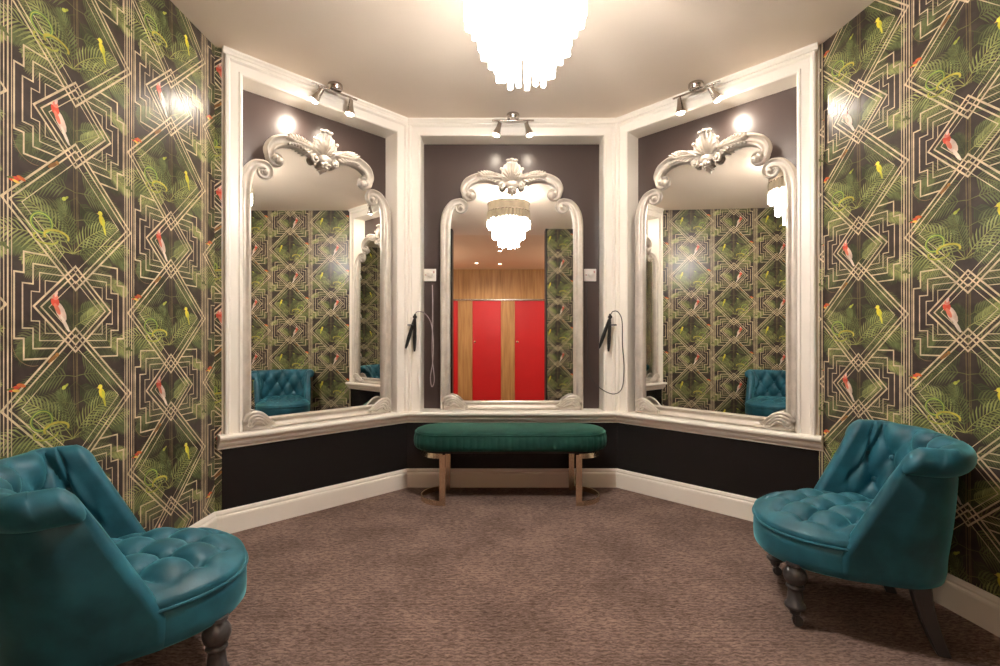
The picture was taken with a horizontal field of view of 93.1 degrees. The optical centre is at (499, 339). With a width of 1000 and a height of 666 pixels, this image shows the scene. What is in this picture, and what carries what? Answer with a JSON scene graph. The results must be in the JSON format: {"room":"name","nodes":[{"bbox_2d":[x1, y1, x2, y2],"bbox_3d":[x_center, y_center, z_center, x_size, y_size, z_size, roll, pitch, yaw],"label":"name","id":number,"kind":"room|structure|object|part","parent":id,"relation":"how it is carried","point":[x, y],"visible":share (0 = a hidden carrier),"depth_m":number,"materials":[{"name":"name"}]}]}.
{"room":"powder room lounge","nodes":[
{"label":"powder room lounge","id":0,"kind":"room"},
{"bbox_2d":[0,0,214,531],"bbox_3d":[-1.564,-0.260,1.357,0.102,2.600,2.315,0,0,0],"label":"wall","id":1,"kind":"structure","parent":0,"point":[107,133],"depth_m":1.86,"materials":[{"name":"paper"}]},
{"bbox_2d":[188,512,216,528],"bbox_3d":[-1.505,0.975,1.357,0.020,0.130,2.315,0,0,0],"label":"baseboard","id":2,"kind":"structure","parent":1,"relation":"attached to","point":[210,521],"depth_m":2.44,"materials":[{"name":"white wood"}]},
{"bbox_2d":[214,46,221,510],"bbox_3d":[-1.517,-0.260,2.548,0.033,2.600,0.062,0,0,-33],"label":"wall","id":3,"kind":"structure","parent":0,"point":[218,51],"depth_m":2.52,"materials":[{"name":"paper"}]},
{"bbox_2d":[243,90,385,198],"bbox_3d":[-1.178,-0.469,3.054,0.999,1.963,0.041,0,0,-45],"label":"wall","id":4,"kind":"structure","parent":0,"point":[264,118],"depth_m":2.95,"materials":[{"name":"grey paint"}]},
{"bbox_2d":[222,53,407,433],"bbox_3d":[-1.117,-0.528,2.990,1.170,2.063,0.178,0,0,-45],"label":"trim","id":5,"kind":"structure","parent":4,"relation":"attached to","point":[238,75],"depth_m":2.64,"materials":[{"name":"white wood"}]},
{"bbox_2d":[222,423,406,509],"bbox_3d":[-1.127,0.790,2.999,1.170,0.500,0.150,0,0,-45],"label":"wall","id":6,"kind":"structure","parent":0,"point":[251,474],"depth_m":2.86,"materials":[{"name":"black paint"}]},
{"bbox_2d":[215,468,756,533],"bbox_3d":[0.091,0.975,2.916,3.212,0.130,0.887,0,0,0],"label":"baseboard","id":7,"kind":"structure","parent":6,"relation":"attached to","point":[240,518],"depth_m":3.11,"materials":[{"name":"white wood"}]},
{"bbox_2d":[424,144,598,407],"bbox_3d":[0.085,-0.469,3.510,1.310,1.963,0.040,0,0,0],"label":"wall","id":8,"kind":"structure","parent":0,"point":[446,166],"depth_m":3.49,"materials":[{"name":"grey paint"}]},
{"bbox_2d":[407,317,413,325],"bbox_3d":[-0.618,-0.124,3.296,0.054,0.070,0.057,0,0,0],"label":"wall holder","id":9,"kind":"object","parent":8,"relation":"attached to","point":[411,318],"visible":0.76,"depth_m":3.32,"materials":[{"name":"silver plastic"}]},
{"bbox_2d":[405,285,434,386],"bbox_3d":[-0.553,-0.030,3.319,0.215,0.732,0.076,0,0,-32],"label":"hair straightener","id":10,"kind":"object","parent":8,"relation":"attached to","point":[412,328],"visible":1,"depth_m":3.28,"materials":[{"name":"black plastic"}]},
{"bbox_3d":[-0.623,-0.050,3.290,0.074,0.221,0.022,0,0,0],"label":"arm","id":11,"kind":"part","parent":10,"relation":"part of","materials":[{"name":"black plastic"}]},
{"bbox_3d":[-0.592,-0.040,3.290,0.025,0.240,0.022,0,0,0],"label":"arm","id":12,"kind":"part","parent":10,"relation":"part of","materials":[{"name":"black plastic"}]},
{"bbox_3d":[-0.517,-0.030,3.327,0.062,0.732,0.159,0,0,43],"label":"cord","id":13,"kind":"part","parent":10,"relation":"part of","materials":[{"name":"grey plastic"}]},
{"bbox_2d":[424,269,435,280],"bbox_3d":[-0.515,-0.477,3.468,0.090,0.090,0.044,0,0,0],"label":"wall socket","id":14,"kind":"object","parent":8,"relation":"attached to","point":[429,274],"visible":1,"depth_m":3.48,"materials":[{"name":"white plastic"}]},
{"bbox_2d":[408,123,615,411],"bbox_3d":[0.085,-0.528,3.421,1.490,2.063,0.178,0,0,0],"label":"trim","id":15,"kind":"structure","parent":8,"relation":"attached to","point":[419,134],"depth_m":3.35,"materials":[{"name":"white wood"}]},
{"bbox_2d":[217,408,822,450],"bbox_3d":[0.099,0.543,2.969,3.387,0.080,1.043,0,0,0],"label":"trim","id":16,"kind":"structure","parent":8,"relation":"attached to","point":[427,415],"depth_m":3.05,"materials":[{"name":"white wood"}]},
{"bbox_2d":[242,129,390,431],"bbox_3d":[-1.086,-0.397,2.940,0.075,1.800,0.984,0,0,43],"label":"ornate mirror","id":17,"kind":"object","parent":16,"relation":"on","point":[317,235],"visible":1,"depth_m":2.92,"materials":[{"name":"mirror"}]},
{"bbox_2d":[440,158,582,409],"bbox_3d":[0.085,-0.397,3.402,1.030,1.800,0.075,0,0,0],"label":"ornate mirror","id":18,"kind":"object","parent":16,"relation":"on","point":[511,249],"visible":1,"depth_m":3.43,"materials":[{"name":"mirror"}]},
{"bbox_2d":[635,128,796,432],"bbox_3d":[1.272,-0.397,2.924,0.075,1.800,1.004,0,0,-43],"label":"ornate mirror","id":19,"kind":"object","parent":16,"relation":"on","point":[716,237],"visible":1,"depth_m":2.89,"materials":[{"name":"mirror"}]},
{"bbox_2d":[584,269,595,280],"bbox_3d":[0.662,-0.477,3.468,0.090,0.090,0.044,0,0,0],"label":"wall socket","id":20,"kind":"object","parent":8,"relation":"attached to","point":[589,274],"visible":1,"depth_m":3.48,"materials":[{"name":"white plastic"}]},
{"bbox_2d":[586,290,623,393],"bbox_3d":[0.725,-0.009,3.310,0.268,0.774,0.086,0,0,25],"label":"hair straightener","id":21,"kind":"object","parent":8,"relation":"attached to","point":[607,326],"visible":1,"depth_m":3.29,"materials":[{"name":"black plastic"}]},
{"bbox_3d":[0.725,-0.050,3.290,0.085,0.222,0.022,0,0,0],"label":"arm","id":22,"kind":"part","parent":21,"relation":"part of","materials":[{"name":"black plastic"}]},
{"bbox_3d":[0.758,-0.040,3.290,0.026,0.240,0.022,0,0,0],"label":"arm","id":23,"kind":"part","parent":21,"relation":"part of","materials":[{"name":"black plastic"}]},
{"bbox_2d":[610,317,616,326],"bbox_3d":[0.784,-0.124,3.296,0.054,0.070,0.057,0,0,0],"label":"wall holder","id":24,"kind":"object","parent":8,"relation":"attached to","point":[612,324],"visible":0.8,"depth_m":3.30,"materials":[{"name":"silver plastic"}]},
{"bbox_2d":[407,423,616,467],"bbox_3d":[0.085,0.790,3.435,1.490,0.500,0.150,0,0,0],"label":"wall","id":25,"kind":"structure","parent":0,"point":[607,458],"depth_m":3.36,"materials":[{"name":"black paint"}]},
{"bbox_2d":[170,0,874,117],"bbox_3d":[0.085,-1.610,1.750,4.400,0.100,3.900,0,0,0],"label":"ceiling","id":26,"kind":"structure","parent":0,"point":[407,58],"depth_m":2.50,"materials":[{"name":"paint"}]},
{"bbox_2d":[310,81,356,115],"bbox_3d":[-1.009,-1.481,2.893,0.294,0.156,0.091,0,0,-45],"label":"spotlight","id":27,"kind":"object","parent":26,"relation":"attached to","point":[335,87],"visible":1,"depth_m":2.86,"materials":[{"name":"silver metal"}]},
{"bbox_2d":[492,111,533,136],"bbox_3d":[0.090,-1.482,3.275,0.291,0.155,0.088,0,0,0],"label":"spotlight","id":28,"kind":"object","parent":26,"relation":"attached to","point":[512,116],"visible":1,"depth_m":3.26,"materials":[{"name":"silver metal"}]},
{"bbox_2d":[464,0,586,91],"bbox_3d":[0.093,-1.270,1.787,0.460,0.581,0.460,0,0,0],"label":"chandelier","id":29,"kind":"object","parent":26,"relation":"hanging from","point":[545,30],"visible":1,"depth_m":1.73,"materials":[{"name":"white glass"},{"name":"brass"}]},
{"bbox_3d":[0.093,-1.305,1.787,0.458,0.296,0.458,0,0,0],"label":"chrome frame","id":30,"kind":"part","parent":29,"relation":"part of","materials":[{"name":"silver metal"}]},
{"bbox_3d":[0.093,-1.354,1.787,0.460,0.188,0.460,0,0,0],"label":"lamp shade","id":31,"kind":"part","parent":29,"relation":"part of","materials":[{"name":"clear glass"}]},
{"bbox_2d":[673,80,721,114],"bbox_3d":[1.193,-1.481,2.879,0.294,0.156,0.091,0,0,45],"label":"spotlight","id":32,"kind":"object","parent":26,"relation":"attached to","point":[696,85],"visible":1,"depth_m":2.85,"materials":[{"name":"silver metal"}]},
{"bbox_2d":[115,488,999,665],"bbox_3d":[0.085,1.130,1.850,4.400,0.180,3.800,0,0,0],"label":"floor","id":33,"kind":"structure","parent":0,"point":[487,576],"depth_m":1.92,"materials":[{"name":"brown carpet"}]},
{"bbox_2d":[0,445,248,665],"bbox_3d":[-1.123,0.693,1.412,0.657,0.694,0.676,0,0,-38],"label":"slipper chair","id":34,"kind":"object","parent":33,"relation":"on","point":[83,583],"visible":1,"depth_m":1.19,"materials":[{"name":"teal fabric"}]},
{"bbox_3d":[-1.214,0.584,1.341,0.425,0.475,0.676,0,0,-38],"label":"backrest","id":35,"kind":"part","parent":34,"relation":"part of","materials":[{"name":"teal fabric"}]},
{"bbox_3d":[-1.089,0.670,1.439,0.558,0.096,0.543,0,0,-38],"label":"seat","id":36,"kind":"part","parent":34,"relation":"part of","materials":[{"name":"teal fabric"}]},
{"bbox_3d":[-1.089,0.766,1.439,0.561,0.105,0.545,0,0,-38],"label":"seat","id":37,"kind":"part","parent":34,"relation":"part of","materials":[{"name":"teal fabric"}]},
{"bbox_3d":[-0.830,0.904,1.389,0.077,0.191,0.077,0,0,-38],"label":"leg","id":38,"kind":"part","parent":34,"relation":"part of","materials":[{"name":"grey paint"}]},
{"bbox_2d":[414,423,606,505],"bbox_3d":[0.067,0.802,3.125,1.264,0.476,0.392,0,0,0],"label":"bench","id":39,"kind":"object","parent":33,"relation":"on","point":[435,440],"visible":1,"depth_m":2.97,"materials":[{"name":"green fabric"}]},
{"bbox_2d":[752,419,976,658],"bbox_3d":[1.350,0.693,1.839,0.657,0.694,0.676,0,0,21],"label":"slipper chair","id":40,"kind":"object","parent":33,"relation":"on","point":[882,511],"visible":1,"depth_m":1.63,"materials":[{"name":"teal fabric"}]},
{"bbox_3d":[1.221,0.904,2.103,0.077,0.191,0.077,0,0,21],"label":"leg","id":41,"kind":"part","parent":40,"relation":"part of","materials":[{"name":"grey paint"}]},
{"bbox_3d":[1.077,0.904,1.730,0.077,0.191,0.077,0,0,21],"label":"leg","id":42,"kind":"part","parent":40,"relation":"part of","materials":[{"name":"grey paint"}]},
{"bbox_3d":[1.310,0.766,1.854,0.560,0.105,0.545,0,0,21],"label":"seat","id":43,"kind":"part","parent":40,"relation":"part of","materials":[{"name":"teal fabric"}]},
{"bbox_3d":[1.310,0.670,1.854,0.558,0.096,0.543,0,0,21],"label":"seat","id":44,"kind":"part","parent":40,"relation":"part of","materials":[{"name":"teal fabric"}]},
{"bbox_3d":[1.581,0.920,1.965,0.106,0.240,0.056,0,0,21],"label":"leg","id":45,"kind":"part","parent":40,"relation":"part of","materials":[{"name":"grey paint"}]},
{"bbox_3d":[1.458,0.584,1.797,0.425,0.475,0.676,0,0,21],"label":"backrest","id":46,"kind":"part","parent":40,"relation":"part of","materials":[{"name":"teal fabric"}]},
{"bbox_3d":[1.435,0.920,1.590,0.106,0.240,0.056,0,0,21],"label":"leg","id":47,"kind":"part","parent":40,"relation":"part of","materials":[{"name":"grey paint"}]},
{"bbox_2d":[638,86,796,202],"bbox_3d":[1.362,-0.469,3.040,1.039,1.963,0.040,0,0,45],"label":"wall","id":48,"kind":"structure","parent":0,"point":[774,116],"depth_m":2.92,"materials":[{"name":"grey paint"}]},
{"bbox_2d":[616,50,818,435],"bbox_3d":[1.301,-0.528,2.976,1.210,2.063,0.178,0,0,45],"label":"trim","id":49,"kind":"structure","parent":48,"relation":"attached to","point":[802,71],"depth_m":2.73,"materials":[{"name":"white wood"}]},
{"bbox_2d":[617,423,818,498],"bbox_3d":[1.310,0.790,2.986,1.210,0.500,0.150,0,0,45],"label":"wall","id":50,"kind":"structure","parent":0,"point":[751,469],"depth_m":2.87,"materials":[{"name":"black paint"}]},
{"bbox_2d":[819,42,823,478],"bbox_3d":[1.717,-0.260,2.507,0.062,2.600,0.026,0,0,-28],"label":"wall","id":51,"kind":"structure","parent":0,"point":[821,46],"depth_m":2.49,"materials":[{"name":"paper"}]},
{"bbox_2d":[222,42,818,122],"bbox_3d":[0.099,-1.545,2.921,3.172,0.030,0.879,0,0,0],"label":"trim","id":52,"kind":"structure","parent":51,"relation":"attached to","point":[815,46],"depth_m":3.05,"materials":[{"name":"white wood"}]},
{"bbox_2d":[824,0,999,597],"bbox_3d":[1.843,-0.260,1.345,0.102,2.600,2.290,0,0,-5],"label":"wall","id":53,"kind":"structure","parent":0,"point":[912,87],"depth_m":1.97,"materials":[{"name":"paper"}]},
{"bbox_2d":[932,573,999,636],"bbox_3d":[1.784,0.975,1.340,0.020,0.130,2.290,0,0,-5],"label":"baseboard","id":54,"kind":"structure","parent":53,"relation":"attached to","point":[974,604],"depth_m":1.75,"materials":[{"name":"white wood"}]}
]}

